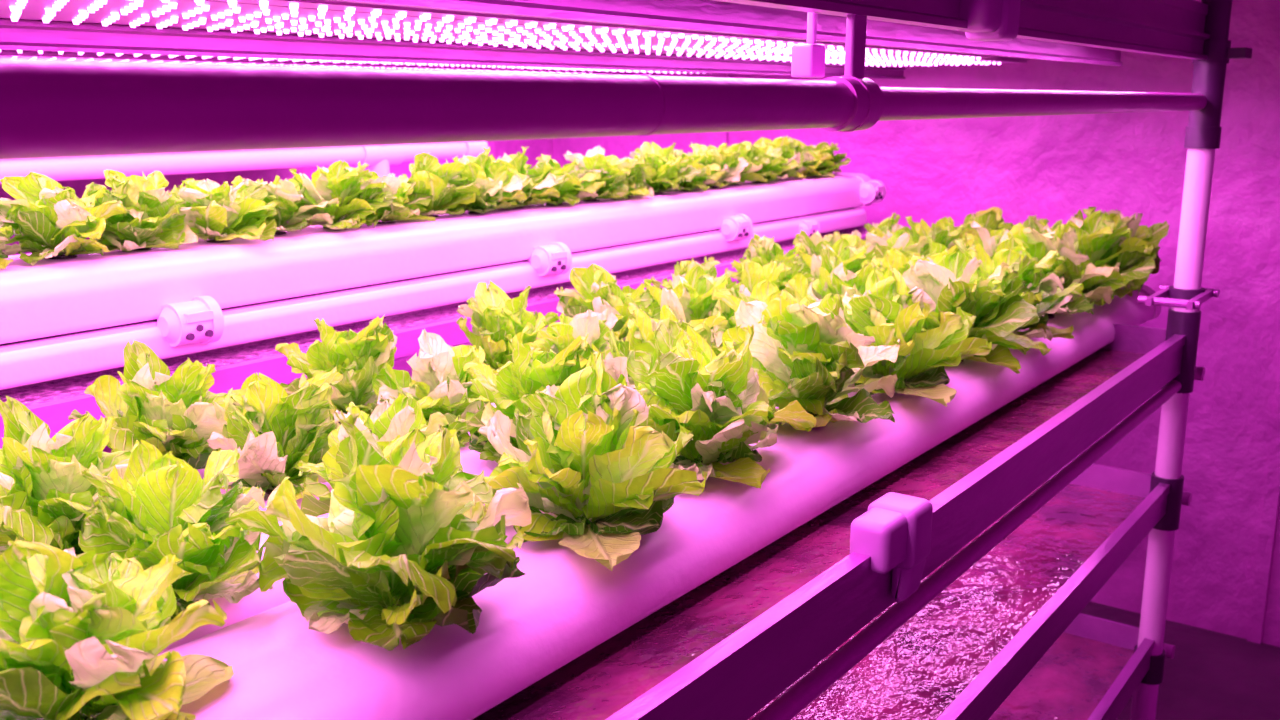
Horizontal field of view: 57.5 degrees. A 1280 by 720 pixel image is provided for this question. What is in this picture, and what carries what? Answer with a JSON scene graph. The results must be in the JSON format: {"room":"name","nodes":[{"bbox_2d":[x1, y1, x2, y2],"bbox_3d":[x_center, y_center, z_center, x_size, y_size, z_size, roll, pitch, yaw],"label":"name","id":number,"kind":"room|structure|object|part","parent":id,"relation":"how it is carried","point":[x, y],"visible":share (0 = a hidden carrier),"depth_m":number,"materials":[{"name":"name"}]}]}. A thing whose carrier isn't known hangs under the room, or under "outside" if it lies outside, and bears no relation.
{"room":"indoor hydroponic farm","nodes":[
{"label":"indoor hydroponic farm","id":0,"kind":"room"},
{"bbox_2d":[0,139,552,452],"bbox_3d":[-2.307,-0.340,1.985,0.100,2.800,6.500,9,15,35],"label":"wall","id":1,"kind":"structure","parent":0,"point":[537,147],"depth_m":3.56,"materials":[{"name":"white paint"}]},
{"bbox_2d":[0,18,878,66],"bbox_3d":[-0.555,-0.476,1.713,0.090,0.026,4.000,9,15,35],"label":"led light bar","id":2,"kind":"object","parent":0,"point":[1,19],"visible":0.02,"depth_m":1.73,"materials":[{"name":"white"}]},
{"bbox_2d":[553,0,1279,646],"bbox_3d":[1.905,-0.556,2.955,5.700,2.800,0.100,9,15,35],"label":"wall","id":3,"kind":"structure","parent":0,"point":[1053,168],"depth_m":3.31,"materials":[{"name":"white paint"}]},
{"bbox_2d":[721,73,1279,643],"bbox_3d":[2.226,-0.489,2.656,4.820,2.800,0.012,9,15,35],"label":"trim","id":4,"kind":"structure","parent":3,"relation":"attached to","point":[1272,489],"depth_m":3.24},
{"bbox_2d":[1080,601,1279,719],"bbox_3d":[-0.037,1.404,0.736,5.750,0.060,6.620,9,15,35],"label":"floor","id":5,"kind":"structure","parent":0,"point":[1210,675],"depth_m":3.12,"materials":[{"name":"concrete"}]},
{"bbox_2d":[1130,0,1251,719],"bbox_3d":[1.038,-0.042,2.256,0.181,2.100,0.222,3,13,14],"label":"post","id":6,"kind":"object","parent":5,"relation":"on","point":[1203,130],"depth_m":2.26,"materials":[{"name":"white plastic"}]},
{"bbox_2d":[473,323,1185,719],"bbox_3d":[-0.259,0.221,1.230,0.855,0.076,3.369,9,15,35],"label":"tray","id":7,"kind":"object","parent":6,"relation":"attached to","point":[724,649],"visible":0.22,"depth_m":1.21,"materials":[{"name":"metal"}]},
{"bbox_2d":[197,403,495,500],"bbox_3d":[-0.351,0.119,1.520,0.228,0.080,3.730,9,15,35],"label":"channel","id":8,"kind":"object","parent":7,"relation":"on","point":[201,471],"visible":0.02,"depth_m":1.29,"materials":[{"name":"white plastic"}]},
{"bbox_2d":[68,340,227,468],"bbox_3d":[-0.531,0.055,1.286,0.174,0.153,0.182,-1,13,-6],"label":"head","id":9,"kind":"object","parent":8,"relation":"on","point":[177,413],"visible":0.69,"depth_m":1.27},
{"bbox_2d":[275,314,411,423],"bbox_3d":[-0.369,0.011,1.499,0.201,0.146,0.210,4,13,16],"label":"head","id":10,"kind":"object","parent":8,"relation":"on","point":[356,356],"visible":0.62,"depth_m":1.47},
{"bbox_2d":[449,281,558,369],"bbox_3d":[-0.208,-0.040,1.730,0.208,0.144,0.199,-9,15,-35],"label":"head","id":11,"kind":"object","parent":8,"relation":"on","point":[494,315],"visible":0.54,"depth_m":1.70},
{"bbox_2d":[554,263,649,341],"bbox_3d":[-0.054,-0.086,1.931,0.179,0.148,0.194,5,14,22],"label":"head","id":12,"kind":"object","parent":8,"relation":"on","point":[598,290],"visible":0.41,"depth_m":1.90},
{"bbox_2d":[651,256,741,289],"bbox_3d":[0.111,-0.125,2.142,0.190,0.131,0.157,-1,13,-3],"label":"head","id":13,"kind":"object","parent":8,"relation":"on","point":[709,267],"visible":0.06,"depth_m":2.12},
{"bbox_2d":[725,233,812,281],"bbox_3d":[0.268,-0.176,2.340,0.175,0.146,0.212,10,16,38],"label":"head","id":14,"kind":"object","parent":8,"relation":"on","point":[761,251],"visible":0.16,"depth_m":2.32},
{"bbox_2d":[793,230,859,255],"bbox_3d":[0.418,-0.214,2.533,0.163,0.136,0.197,-1,13,-5],"label":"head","id":15,"kind":"object","parent":8,"relation":"on","point":[812,244],"visible":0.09,"depth_m":2.54},
{"bbox_2d":[851,213,902,248],"bbox_3d":[0.582,-0.273,2.758,0.198,0.151,0.183,12,17,43],"label":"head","id":16,"kind":"object","parent":8,"relation":"on","point":[887,226],"visible":0.09,"depth_m":2.75},
{"bbox_2d":[157,435,541,654],"bbox_3d":[-0.178,0.147,1.396,0.198,0.080,3.730,9,15,35],"label":"channel","id":17,"kind":"object","parent":7,"relation":"on","point":[257,602],"visible":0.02,"depth_m":1.03,"materials":[{"name":"white plastic"}]},
{"bbox_2d":[0,395,130,554],"bbox_3d":[-0.528,0.107,1.040,0.178,0.157,0.187,-7,14,-28],"label":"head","id":18,"kind":"object","parent":17,"relation":"on","point":[45,496],"visible":0.67,"depth_m":1.01},
{"bbox_2d":[78,440,272,620],"bbox_3d":[-0.377,0.139,0.951,0.184,0.135,0.164,3,13,11],"label":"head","id":19,"kind":"object","parent":17,"relation":"on","point":[162,506],"visible":0.66,"depth_m":0.94},
{"bbox_2d":[207,366,342,499],"bbox_3d":[-0.380,0.076,1.242,0.154,0.130,0.143,-6,14,-27],"label":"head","id":20,"kind":"object","parent":17,"relation":"on","point":[272,431],"visible":0.83,"depth_m":1.22},
{"bbox_2d":[298,393,476,516],"bbox_3d":[-0.239,0.100,1.148,0.187,0.126,0.154,0,13,-1],"label":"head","id":21,"kind":"object","parent":17,"relation":"on","point":[402,415],"visible":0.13,"depth_m":1.12},
{"bbox_2d":[371,329,500,444],"bbox_3d":[-0.242,0.032,1.437,0.162,0.133,0.150,-12,17,-43],"label":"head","id":22,"kind":"object","parent":17,"relation":"on","point":[439,382],"visible":0.49,"depth_m":1.41},
{"bbox_2d":[439,333,604,463],"bbox_3d":[-0.102,0.044,1.317,0.213,0.160,0.222,7,14,29],"label":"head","id":23,"kind":"object","parent":17,"relation":"on","point":[529,373],"visible":0.26,"depth_m":1.29},
{"bbox_2d":[525,308,623,359],"bbox_3d":[-0.081,-0.013,1.643,0.160,0.131,0.148,-4,13,-17],"label":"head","id":24,"kind":"object","parent":17,"relation":"on","point":[559,335],"visible":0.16,"depth_m":1.62},
{"bbox_2d":[604,305,727,388],"bbox_3d":[0.036,0.007,1.496,0.175,0.154,0.163,6,14,24],"label":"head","id":25,"kind":"object","parent":17,"relation":"on","point":[642,329],"visible":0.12,"depth_m":1.47},
{"bbox_2d":[624,265,739,342],"bbox_3d":[0.084,-0.073,1.855,0.212,0.155,0.197,3,13,12],"label":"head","id":26,"kind":"object","parent":17,"relation":"on","point":[690,298],"visible":0.23,"depth_m":1.83},
{"bbox_2d":[706,279,800,355],"bbox_3d":[0.169,-0.037,1.696,0.174,0.153,0.161,-5,14,-22],"label":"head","id":27,"kind":"object","parent":17,"relation":"on","point":[728,301],"visible":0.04,"depth_m":1.68},
{"bbox_2d":[739,258,814,296],"bbox_3d":[0.227,-0.112,2.055,0.182,0.143,0.204,3,13,15],"label":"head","id":28,"kind":"object","parent":17,"relation":"on","point":[753,273],"visible":0.09,"depth_m":2.00},
{"bbox_2d":[784,237,876,299],"bbox_3d":[0.380,-0.159,2.247,0.209,0.153,0.194,5,13,21],"label":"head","id":29,"kind":"object","parent":17,"relation":"on","point":[851,257],"visible":0.15,"depth_m":2.22},
{"bbox_2d":[783,245,883,300],"bbox_3d":[0.323,-0.092,1.882,0.197,0.181,0.206,3,13,12],"label":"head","id":30,"kind":"object","parent":17,"relation":"on","point":[834,278],"visible":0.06,"depth_m":1.86},
{"bbox_2d":[860,228,934,268],"bbox_3d":[0.540,-0.203,2.460,0.225,0.145,0.187,3,13,14],"label":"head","id":31,"kind":"object","parent":17,"relation":"on","point":[901,240],"visible":0.12,"depth_m":2.43},
{"bbox_2d":[871,248,947,274],"bbox_3d":[0.469,-0.121,2.069,0.177,0.156,0.165,2,13,10],"label":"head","id":32,"kind":"object","parent":17,"relation":"on","point":[896,259],"visible":0.04,"depth_m":2.04},
{"bbox_2d":[899,216,965,253],"bbox_3d":[0.665,-0.243,2.624,0.194,0.152,0.217,2,13,7],"label":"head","id":33,"kind":"object","parent":17,"relation":"on","point":[944,232],"visible":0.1,"depth_m":2.63},
{"bbox_2d":[907,236,975,259],"bbox_3d":[0.600,-0.161,2.250,0.214,0.154,0.206,-5,13,-20],"label":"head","id":34,"kind":"object","parent":17,"relation":"on","point":[935,248],"visible":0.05,"depth_m":2.23},
{"bbox_2d":[955,207,1002,242],"bbox_3d":[0.835,-0.295,2.849,0.213,0.155,0.222,-9,15,-35],"label":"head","id":35,"kind":"object","parent":17,"relation":"on","point":[989,219],"visible":0.12,"depth_m":2.81},
{"bbox_2d":[962,221,1006,260],"bbox_3d":[0.736,-0.210,2.442,0.179,0.166,0.194,-2,13,-9],"label":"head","id":36,"kind":"object","parent":17,"relation":"on","point":[990,242],"visible":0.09,"depth_m":2.42},
{"bbox_2d":[998,215,1061,232],"bbox_3d":[0.880,-0.249,2.643,0.179,0.156,0.217,7,14,28],"label":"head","id":37,"kind":"object","parent":17,"relation":"on","point":[1032,221],"visible":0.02,"depth_m":2.64},
{"bbox_2d":[157,284,1160,719],"bbox_3d":[-0.005,0.175,1.271,0.229,0.080,3.730,9,15,35],"label":"channel","id":38,"kind":"object","parent":7,"relation":"on","point":[566,604],"visible":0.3,"depth_m":1.06,"materials":[{"name":"white plastic"}]},
{"bbox_2d":[0,540,233,719],"bbox_3d":[-0.376,0.179,0.771,0.198,0.135,0.213,-5,13,-20],"label":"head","id":39,"kind":"object","parent":38,"relation":"on","point":[82,636],"visible":1,"depth_m":0.74},
{"bbox_2d":[225,410,531,650],"bbox_3d":[-0.195,0.123,0.921,0.215,0.177,0.225,-11,16,-40],"label":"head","id":40,"kind":"object","parent":38,"relation":"on","point":[403,548],"visible":1,"depth_m":0.90},
{"bbox_2d":[478,351,707,570],"bbox_3d":[-0.047,0.081,1.126,0.231,0.172,0.213,2,13,9],"label":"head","id":41,"kind":"object","parent":38,"relation":"on","point":[607,478],"visible":0.91,"depth_m":1.10},
{"bbox_2d":[616,318,815,488],"bbox_3d":[0.063,0.045,1.303,0.209,0.163,0.234,7,14,28],"label":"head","id":42,"kind":"object","parent":38,"relation":"on","point":[720,399],"visible":0.85,"depth_m":1.28},
{"bbox_2d":[735,293,899,427],"bbox_3d":[0.219,-0.003,1.486,0.231,0.178,0.249,6,14,27],"label":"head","id":43,"kind":"object","parent":38,"relation":"on","point":[805,351],"visible":0.87,"depth_m":1.45},
{"bbox_2d":[840,267,991,406],"bbox_3d":[0.368,-0.045,1.683,0.248,0.174,0.229,-1,13,-6],"label":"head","id":44,"kind":"object","parent":38,"relation":"on","point":[888,311],"visible":0.66,"depth_m":1.65},
{"bbox_2d":[902,249,1050,373],"bbox_3d":[0.504,-0.086,1.874,0.283,0.173,0.234,-1,13,-4],"label":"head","id":45,"kind":"object","parent":38,"relation":"on","point":[950,280],"visible":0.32,"depth_m":1.83},
{"bbox_2d":[952,237,1083,340],"bbox_3d":[0.639,-0.121,2.030,0.238,0.172,0.266,-2,13,-9],"label":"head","id":46,"kind":"object","parent":38,"relation":"on","point":[1045,295],"visible":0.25,"depth_m":2.01},
{"bbox_2d":[1001,222,1119,317],"bbox_3d":[0.777,-0.173,2.234,0.252,0.185,0.234,-10,16,-37],"label":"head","id":47,"kind":"object","parent":38,"relation":"on","point":[1039,245],"visible":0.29,"depth_m":2.19},
{"bbox_2d":[1039,210,1155,305],"bbox_3d":[0.925,-0.215,2.410,0.254,0.190,0.274,-10,16,-38],"label":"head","id":48,"kind":"object","parent":38,"relation":"on","point":[1098,236],"visible":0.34,"depth_m":2.36},
{"bbox_2d":[1069,207,1169,293],"bbox_3d":[1.046,-0.254,2.620,0.232,0.175,0.279,2,13,8],"label":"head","id":49,"kind":"object","parent":38,"relation":"on","point":[1151,236],"visible":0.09,"depth_m":2.56},
{"bbox_2d":[849,492,932,602],"bbox_3d":[0.258,0.203,1.211,0.055,0.107,0.102,9,15,35],"label":"clamp","id":50,"kind":"object","parent":7,"relation":"attached to","point":[895,530],"visible":0.94,"depth_m":1.19,"materials":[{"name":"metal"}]},
{"bbox_2d":[713,0,1209,77],"bbox_3d":[0.041,-0.264,0.872,0.069,0.100,3.311,9,15,35],"label":"rail","id":51,"kind":"object","parent":6,"relation":"attached to","point":[1040,20],"depth_m":1.34,"materials":[{"name":"metal"}]},
{"bbox_2d":[0,57,1206,160],"bbox_3d":[0.058,-0.191,0.875,0.050,0.050,3.311,9,15,35],"label":"pipe","id":52,"kind":"object","parent":51,"relation":"hanging from","point":[50,108],"visible":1,"depth_m":0.61,"materials":[{"name":"white plastic"}]},
{"bbox_3d":[0.169,-0.294,1.042,0.063,0.085,0.030,5,13,20],"label":"hanger bracket","id":53,"kind":"part","parent":51,"relation":"part of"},
{"bbox_2d":[957,0,1020,40],"bbox_3d":[0.370,-0.371,1.247,0.047,0.056,0.086,9,15,35],"label":"clamp","id":54,"kind":"object","parent":51,"relation":"attached to","point":[987,20],"visible":0.95,"depth_m":1.23,"materials":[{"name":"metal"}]},
{"bbox_2d":[751,380,1180,719],"bbox_3d":[0.066,0.339,0.981,0.022,0.022,3.301,9,15,35],"label":"rail","id":55,"kind":"object","parent":6,"relation":"attached to","point":[799,696],"visible":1,"depth_m":1.34,"materials":[{"name":"grey metal"}]},
{"bbox_2d":[988,613,1154,719],"bbox_3d":[-0.259,0.839,1.368,0.855,0.062,3.369,9,15,35],"label":"tray","id":56,"kind":"object","parent":6,"relation":"attached to","point":[1093,669],"visible":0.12,"depth_m":2.34,"materials":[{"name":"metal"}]},
{"bbox_2d":[1048,0,1207,32],"bbox_3d":[-0.268,-0.386,1.083,0.815,0.057,3.339,9,15,35],"label":"tray","id":57,"kind":"object","parent":6,"relation":"attached to","point":[1184,14],"visible":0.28,"depth_m":1.87,"materials":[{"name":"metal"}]},
{"bbox_2d":[0,0,1026,66],"bbox_3d":[-0.344,-0.418,1.440,0.380,0.026,3.800,9,15,35],"label":"led light bar","id":58,"kind":"object","parent":57,"relation":"attached to","point":[185,14],"visible":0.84,"depth_m":1.45,"materials":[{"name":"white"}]},
{"bbox_2d":[161,0,997,59],"bbox_3d":[-0.273,-0.338,1.099,0.050,0.026,3.321,9,15,35],"label":"led light bar","id":59,"kind":"object","parent":57,"relation":"attached to","point":[350,8],"visible":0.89,"depth_m":1.31,"materials":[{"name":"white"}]},
{"bbox_2d":[331,0,1122,65],"bbox_3d":[-0.059,-0.301,0.946,0.012,0.048,3.321,9,15,35],"label":"rail","id":60,"kind":"object","parent":57,"relation":"attached to","point":[692,15],"visible":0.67,"depth_m":1.17,"materials":[{"name":"metal"}]},
{"bbox_2d":[1163,643,1174,658],"bbox_3d":[0.768,0.563,2.751,0.915,0.028,0.028,9,15,35],"label":"bar","id":61,"kind":"object","parent":6,"relation":"attached to","point":[1169,649],"visible":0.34,"depth_m":2.48,"materials":[{"name":"grey metal"}]},
{"bbox_3d":[1.034,-0.121,2.239,0.107,0.016,0.196,9,15,35],"label":"post bracket","id":62,"kind":"part","parent":6,"relation":"part of","materials":[{"name":"silver metal"}]},
{"bbox_2d":[1181,491,1191,505],"bbox_3d":[0.768,0.229,2.677,0.915,0.028,0.028,9,15,35],"label":"bar","id":63,"kind":"object","parent":6,"relation":"attached to","point":[1186,496],"visible":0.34,"depth_m":2.41,"materials":[{"name":"grey metal"}]},
{"bbox_2d":[1194,366,1204,380],"bbox_3d":[0.768,-0.031,2.619,0.915,0.028,0.028,9,15,35],"label":"bar","id":64,"kind":"object","parent":6,"relation":"attached to","point":[1199,371],"visible":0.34,"depth_m":2.35,"materials":[{"name":"grey metal"}]},
{"bbox_3d":[0.040,0.050,4.054,0.054,1.140,0.054,9,15,35],"label":"post","id":65,"kind":"object","parent":5,"relation":"on","visible":0},
{"bbox_2d":[0,226,867,448],"bbox_3d":[-0.808,-0.060,2.021,0.902,0.044,4.058,9,15,35],"label":"tray","id":66,"kind":"object","parent":65,"relation":"attached to","point":[53,401],"visible":0.02,"depth_m":1.79,"materials":[{"name":"water"},{"name":"galvanised steel"}]},
{"bbox_2d":[0,141,487,183],"bbox_3d":[-1.364,-0.223,1.853,0.062,0.350,3.170,9,15,35],"label":"channel","id":67,"kind":"object","parent":66,"relation":"on","point":[379,158],"visible":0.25,"depth_m":2.47,"materials":[{"name":"white plastic"}]},
{"bbox_2d":[0,172,871,389],"bbox_3d":[-0.618,-0.129,1.883,0.240,0.147,4.070,9,15,35],"label":"channel","id":68,"kind":"object","parent":66,"relation":"on","point":[60,318],"visible":0.77,"depth_m":1.90,"materials":[{"name":"white plastic"}]},
{"bbox_2d":[0,218,44,268],"bbox_3d":[-0.885,-0.167,1.505,0.169,0.096,0.189,0,13,-1],"label":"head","id":69,"kind":"object","parent":68,"relation":"on","point":[6,232],"visible":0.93,"depth_m":1.53},
{"bbox_2d":[0,171,130,264],"bbox_3d":[-0.802,-0.201,1.604,0.181,0.119,0.195,-5,13,-21],"label":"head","id":70,"kind":"object","parent":68,"relation":"on","point":[41,210],"visible":0.99,"depth_m":1.57},
{"bbox_2d":[82,170,198,250],"bbox_3d":[-0.731,-0.217,1.685,0.159,0.116,0.171,-8,15,-32],"label":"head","id":71,"kind":"object","parent":68,"relation":"on","point":[147,223],"visible":0.88,"depth_m":1.66},
{"bbox_2d":[157,296,223,346],"bbox_3d":[-0.642,-0.053,1.653,0.068,0.068,0.074,9,15,35],"label":"clip","id":72,"kind":"object","parent":68,"relation":"attached to","point":[200,319],"visible":1,"depth_m":1.63,"materials":[{"name":"white plastic"}]},
{"bbox_2d":[171,178,277,242],"bbox_3d":[-0.658,-0.230,1.785,0.202,0.097,0.166,6,14,26],"label":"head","id":73,"kind":"object","parent":68,"relation":"on","point":[213,211],"visible":0.94,"depth_m":1.76},
{"bbox_2d":[231,175,338,234],"bbox_3d":[-0.594,-0.252,1.888,0.172,0.097,0.186,9,15,35],"label":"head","id":74,"kind":"object","parent":68,"relation":"on","point":[285,194],"visible":0.48,"depth_m":1.88},
{"bbox_2d":[288,160,393,229],"bbox_3d":[-0.515,-0.282,1.980,0.198,0.114,0.184,2,13,8],"label":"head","id":75,"kind":"object","parent":68,"relation":"on","point":[341,181],"visible":0.8,"depth_m":1.95},
{"bbox_2d":[350,171,436,227],"bbox_3d":[-0.454,-0.287,2.063,0.162,0.089,0.198,3,13,14],"label":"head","id":76,"kind":"object","parent":68,"relation":"on","point":[403,207],"visible":0.67,"depth_m":2.03},
{"bbox_2d":[398,152,481,216],"bbox_3d":[-0.386,-0.326,2.166,0.186,0.120,0.177,-4,13,-16],"label":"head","id":77,"kind":"object","parent":68,"relation":"on","point":[431,177],"visible":0.62,"depth_m":2.14},
{"bbox_2d":[448,147,529,213],"bbox_3d":[-0.319,-0.346,2.244,0.187,0.125,0.179,12,17,42],"label":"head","id":78,"kind":"object","parent":68,"relation":"on","point":[491,198],"visible":0.71,"depth_m":2.22},
{"bbox_2d":[489,146,567,208],"bbox_3d":[-0.259,-0.369,2.353,0.191,0.122,0.200,-7,14,-28],"label":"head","id":79,"kind":"object","parent":68,"relation":"on","point":[516,163],"visible":0.32,"depth_m":2.32},
{"bbox_2d":[528,242,571,275],"bbox_3d":[-0.179,-0.194,2.265,0.065,0.065,0.070,9,15,35],"label":"clip","id":80,"kind":"object","parent":68,"relation":"attached to","point":[555,258],"visible":1,"depth_m":2.24,"materials":[{"name":"white plastic"}]},
{"bbox_2d":[526,154,605,205],"bbox_3d":[-0.180,-0.373,2.415,0.167,0.104,0.202,11,17,41],"label":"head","id":81,"kind":"object","parent":68,"relation":"on","point":[568,188],"visible":0.55,"depth_m":2.40},
{"bbox_2d":[562,145,634,201],"bbox_3d":[-0.102,-0.401,2.509,0.180,0.117,0.166,4,13,17],"label":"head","id":82,"kind":"object","parent":68,"relation":"on","point":[595,158],"visible":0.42,"depth_m":2.48},
{"bbox_2d":[614,155,653,199],"bbox_3d":[-0.032,-0.411,2.609,0.168,0.093,0.205,-11,17,-41],"label":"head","id":83,"kind":"object","parent":68,"relation":"on","point":[640,171],"visible":0.23,"depth_m":2.57},
{"bbox_2d":[629,141,706,193],"bbox_3d":[0.036,-0.447,2.713,0.208,0.118,0.199,-5,13,-21],"label":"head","id":84,"kind":"object","parent":68,"relation":"on","point":[665,178],"visible":0.67,"depth_m":2.68},
{"bbox_2d":[672,149,724,190],"bbox_3d":[0.102,-0.455,2.791,0.165,0.099,0.200,9,15,34],"label":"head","id":85,"kind":"object","parent":68,"relation":"on","point":[712,176],"visible":0.32,"depth_m":2.77},
{"bbox_2d":[688,142,748,187],"bbox_3d":[0.171,-0.484,2.895,0.156,0.110,0.168,-9,15,-34],"label":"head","id":86,"kind":"object","parent":68,"relation":"on","point":[733,166],"visible":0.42,"depth_m":2.87},
{"bbox_2d":[718,214,752,240],"bbox_3d":[0.225,-0.316,2.799,0.065,0.065,0.070,9,15,35],"label":"clip","id":87,"kind":"object","parent":68,"relation":"attached to","point":[738,227],"visible":1,"depth_m":2.78,"materials":[{"name":"white plastic"}]},
{"bbox_2d":[722,141,771,184],"bbox_3d":[0.246,-0.504,2.988,0.186,0.110,0.194,-12,17,-42],"label":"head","id":88,"kind":"object","parent":68,"relation":"on","point":[755,163],"visible":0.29,"depth_m":2.96},
{"bbox_2d":[751,145,798,182],"bbox_3d":[0.320,-0.517,3.066,0.184,0.102,0.164,-1,13,-3],"label":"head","id":89,"kind":"object","parent":68,"relation":"on","point":[765,151],"visible":0.46,"depth_m":3.04},
{"bbox_2d":[753,135,806,179],"bbox_3d":[0.377,-0.551,3.179,0.161,0.119,0.173,7,15,30],"label":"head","id":90,"kind":"object","parent":68,"relation":"on","point":[786,143],"visible":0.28,"depth_m":3.15},
{"bbox_2d":[799,219,819,237],"bbox_3d":[0.438,-0.345,3.089,0.054,0.054,0.059,9,15,35],"label":"clip","id":91,"kind":"object","parent":68,"relation":"attached to","point":[810,226],"visible":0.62,"depth_m":3.07,"materials":[{"name":"white plastic"}]},
{"bbox_2d":[792,139,834,177],"bbox_3d":[0.454,-0.568,3.277,0.185,0.108,0.200,4,13,18],"label":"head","id":92,"kind":"object","parent":68,"relation":"on","point":[813,160],"visible":0.47,"depth_m":3.23},
{"bbox_2d":[809,142,850,174],"bbox_3d":[0.517,-0.581,3.364,0.189,0.096,0.176,10,16,37],"label":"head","id":93,"kind":"object","parent":68,"relation":"on","point":[830,166],"visible":0.3,"depth_m":3.33},
{"bbox_2d":[860,180,885,203],"bbox_3d":[0.664,-0.485,3.371,0.068,0.068,0.074,9,15,35],"label":"clip","id":94,"kind":"object","parent":68,"relation":"attached to","point":[873,191],"visible":1,"depth_m":3.35,"materials":[{"name":"white plastic"}]},
{"bbox_3d":[-1.688,0.439,0.100,0.054,2.100,0.054,9,15,35],"label":"post","id":95,"kind":"object","parent":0,"visible":0},
{"bbox_2d":[0,21,905,78],"bbox_3d":[-0.460,-0.440,1.649,0.015,0.030,4.000,9,15,35],"label":"rail","id":96,"kind":"object","parent":95,"relation":"attached to","point":[13,35],"visible":1,"depth_m":1.69,"materials":[{"name":"metal"}]},
{"bbox_3d":[0.054,0.598,1.047,0.022,0.022,3.301,9,15,35],"label":"pipe","id":97,"kind":"object","parent":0,"visible":0},
{"bbox_2d":[748,460,1169,719],"bbox_3d":[-0.259,0.509,1.295,0.855,0.062,3.369,9,15,35],"label":"tray","id":98,"kind":"object","parent":97,"relation":"on","point":[960,656],"visible":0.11,"depth_m":1.85,"materials":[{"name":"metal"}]},
{"bbox_3d":[-2.461,0.315,0.656,0.054,2.100,0.054,9,15,35],"label":"post","id":99,"kind":"object","parent":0,"visible":0},
{"bbox_3d":[-0.830,-0.603,1.917,0.887,0.057,4.058,9,15,35],"label":"tray","id":100,"kind":"object","parent":99,"relation":"attached to","visible":0},
{"bbox_2d":[0,50,611,73],"bbox_3d":[-1.400,-0.612,2.321,0.300,0.026,4.000,9,15,35],"label":"led light bar","id":101,"kind":"object","parent":100,"relation":"hanging from","point":[4,53],"visible":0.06,"depth_m":2.74,"materials":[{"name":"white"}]},
{"bbox_2d":[0,49,697,73],"bbox_3d":[-0.973,-0.543,2.014,0.240,0.026,4.000,9,15,35],"label":"led light bar","id":102,"kind":"object","parent":100,"relation":"attached to","point":[19,51],"visible":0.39,"depth_m":2.54,"materials":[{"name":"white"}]}
]}

